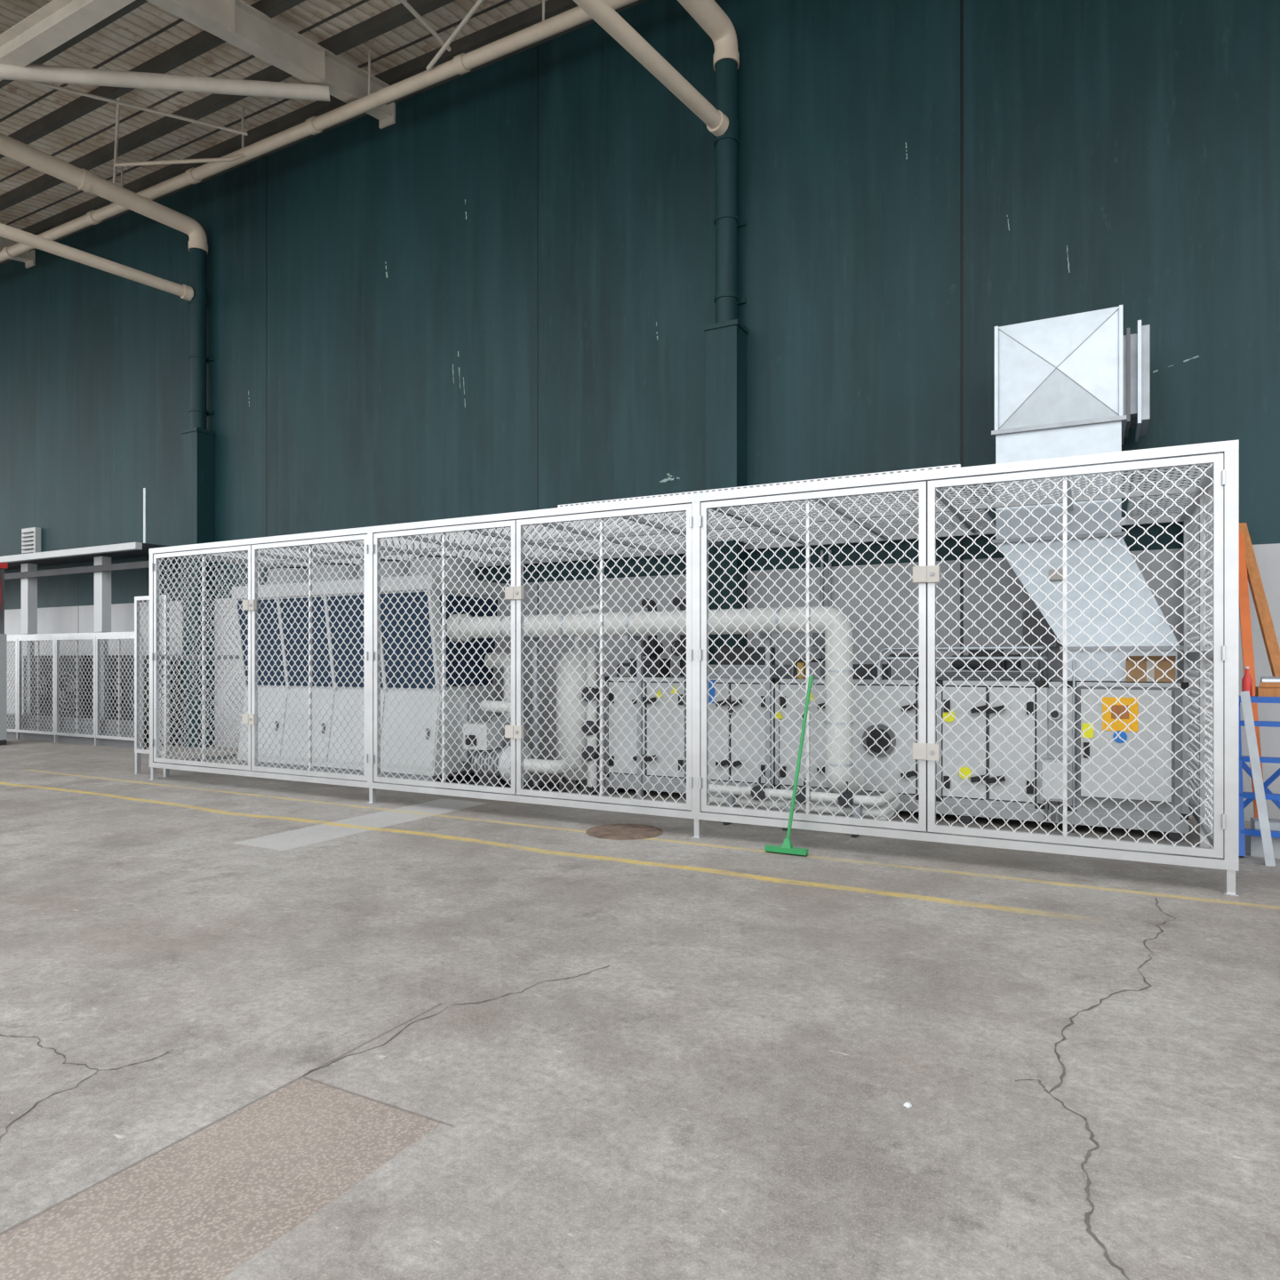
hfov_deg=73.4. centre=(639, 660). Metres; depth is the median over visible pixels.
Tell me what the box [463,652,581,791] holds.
pump
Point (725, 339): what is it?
downpipe
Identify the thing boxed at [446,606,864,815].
pipe
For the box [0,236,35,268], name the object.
rafter
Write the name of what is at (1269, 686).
box
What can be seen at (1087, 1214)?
crack
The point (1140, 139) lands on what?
wall
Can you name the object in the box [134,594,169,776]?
gate
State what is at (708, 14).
drain pipe
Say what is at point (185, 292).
pipe
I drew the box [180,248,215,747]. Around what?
downpipe
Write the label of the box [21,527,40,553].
air vent
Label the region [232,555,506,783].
air-cooled chiller
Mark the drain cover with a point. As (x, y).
(628, 831)
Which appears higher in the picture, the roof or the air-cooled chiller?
the roof
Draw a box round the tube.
[0,64,330,101]
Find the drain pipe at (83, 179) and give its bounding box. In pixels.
[0,132,207,255]
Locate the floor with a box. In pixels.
[0,737,1279,1279]
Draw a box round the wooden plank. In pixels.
[1238,522,1279,676]
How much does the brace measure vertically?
0.655 m
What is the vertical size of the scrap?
0.010 m
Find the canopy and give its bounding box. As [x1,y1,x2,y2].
[0,488,169,719]
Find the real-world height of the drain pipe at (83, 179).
0.849 m
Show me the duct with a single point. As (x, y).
(1069, 385)
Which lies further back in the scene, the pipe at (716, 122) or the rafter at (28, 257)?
the rafter at (28, 257)
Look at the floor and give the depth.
3.53 m
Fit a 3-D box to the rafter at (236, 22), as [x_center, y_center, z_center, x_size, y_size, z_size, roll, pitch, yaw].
[-5.559,-8.507,11.244,0.320,1.586,6.200,0,0,28]
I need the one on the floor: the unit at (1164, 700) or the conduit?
the unit at (1164, 700)
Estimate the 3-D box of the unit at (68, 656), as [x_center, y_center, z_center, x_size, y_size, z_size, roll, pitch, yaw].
[-10.937,0.750,17.308,4.800,1.700,0.408,0,0,28]
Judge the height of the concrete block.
0.280 m
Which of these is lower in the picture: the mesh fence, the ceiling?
the mesh fence
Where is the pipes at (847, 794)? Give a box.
[708,776,900,838]
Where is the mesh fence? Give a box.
[6,632,143,748]
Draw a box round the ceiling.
[0,0,547,229]
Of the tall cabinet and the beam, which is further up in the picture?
the beam
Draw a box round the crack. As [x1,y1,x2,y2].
[0,897,1175,1279]
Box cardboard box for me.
[1126,656,1175,681]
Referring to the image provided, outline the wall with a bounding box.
[0,0,1279,821]
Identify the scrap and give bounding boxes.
[903,1102,911,1107]
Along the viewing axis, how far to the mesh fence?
16.52 m
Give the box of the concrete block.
[1245,816,1279,858]
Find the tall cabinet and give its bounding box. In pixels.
[0,633,6,745]
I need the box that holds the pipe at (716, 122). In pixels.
[572,0,728,135]
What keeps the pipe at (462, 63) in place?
hanging from the roof
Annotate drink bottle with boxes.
[1241,666,1252,695]
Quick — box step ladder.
[1238,696,1279,856]
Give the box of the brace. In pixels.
[23,0,483,183]
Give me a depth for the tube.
12.11 m
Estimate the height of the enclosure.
3.130 m
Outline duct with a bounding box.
[991,304,1183,680]
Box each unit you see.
[23,655,182,745]
[604,646,1189,841]
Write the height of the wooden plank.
2.941 m
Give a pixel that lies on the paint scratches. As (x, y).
(670, 477)
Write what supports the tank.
on the floor
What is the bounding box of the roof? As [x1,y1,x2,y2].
[0,0,647,264]
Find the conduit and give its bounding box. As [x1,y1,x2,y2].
[597,550,1056,746]
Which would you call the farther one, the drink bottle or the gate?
the gate
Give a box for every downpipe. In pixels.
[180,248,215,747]
[704,58,748,664]
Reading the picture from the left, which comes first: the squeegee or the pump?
the pump
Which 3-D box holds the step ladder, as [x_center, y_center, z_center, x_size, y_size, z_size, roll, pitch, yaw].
[5.210,0.950,7.135,0.490,1.301,0.683,0,0,28]
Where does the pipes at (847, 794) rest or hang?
on the floor
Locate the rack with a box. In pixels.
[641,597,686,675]
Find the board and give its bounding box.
[1238,532,1263,817]
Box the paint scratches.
[248,142,1199,482]
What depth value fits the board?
8.06 m
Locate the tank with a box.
[556,603,599,794]
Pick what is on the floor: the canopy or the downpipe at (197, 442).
the canopy
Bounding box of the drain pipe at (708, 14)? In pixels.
[677,0,739,71]
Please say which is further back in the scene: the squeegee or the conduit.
the conduit
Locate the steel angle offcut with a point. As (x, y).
(1245, 699)
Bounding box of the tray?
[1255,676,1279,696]
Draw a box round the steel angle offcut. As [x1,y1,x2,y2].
[1240,690,1275,866]
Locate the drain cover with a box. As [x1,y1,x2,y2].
[585,823,663,839]
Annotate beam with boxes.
[0,0,135,80]
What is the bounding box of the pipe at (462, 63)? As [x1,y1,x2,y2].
[0,0,638,262]
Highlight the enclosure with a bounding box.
[148,440,1239,895]
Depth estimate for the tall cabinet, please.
16.22 m
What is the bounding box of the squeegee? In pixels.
[764,675,813,856]
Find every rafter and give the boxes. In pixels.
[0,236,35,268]
[146,0,395,128]

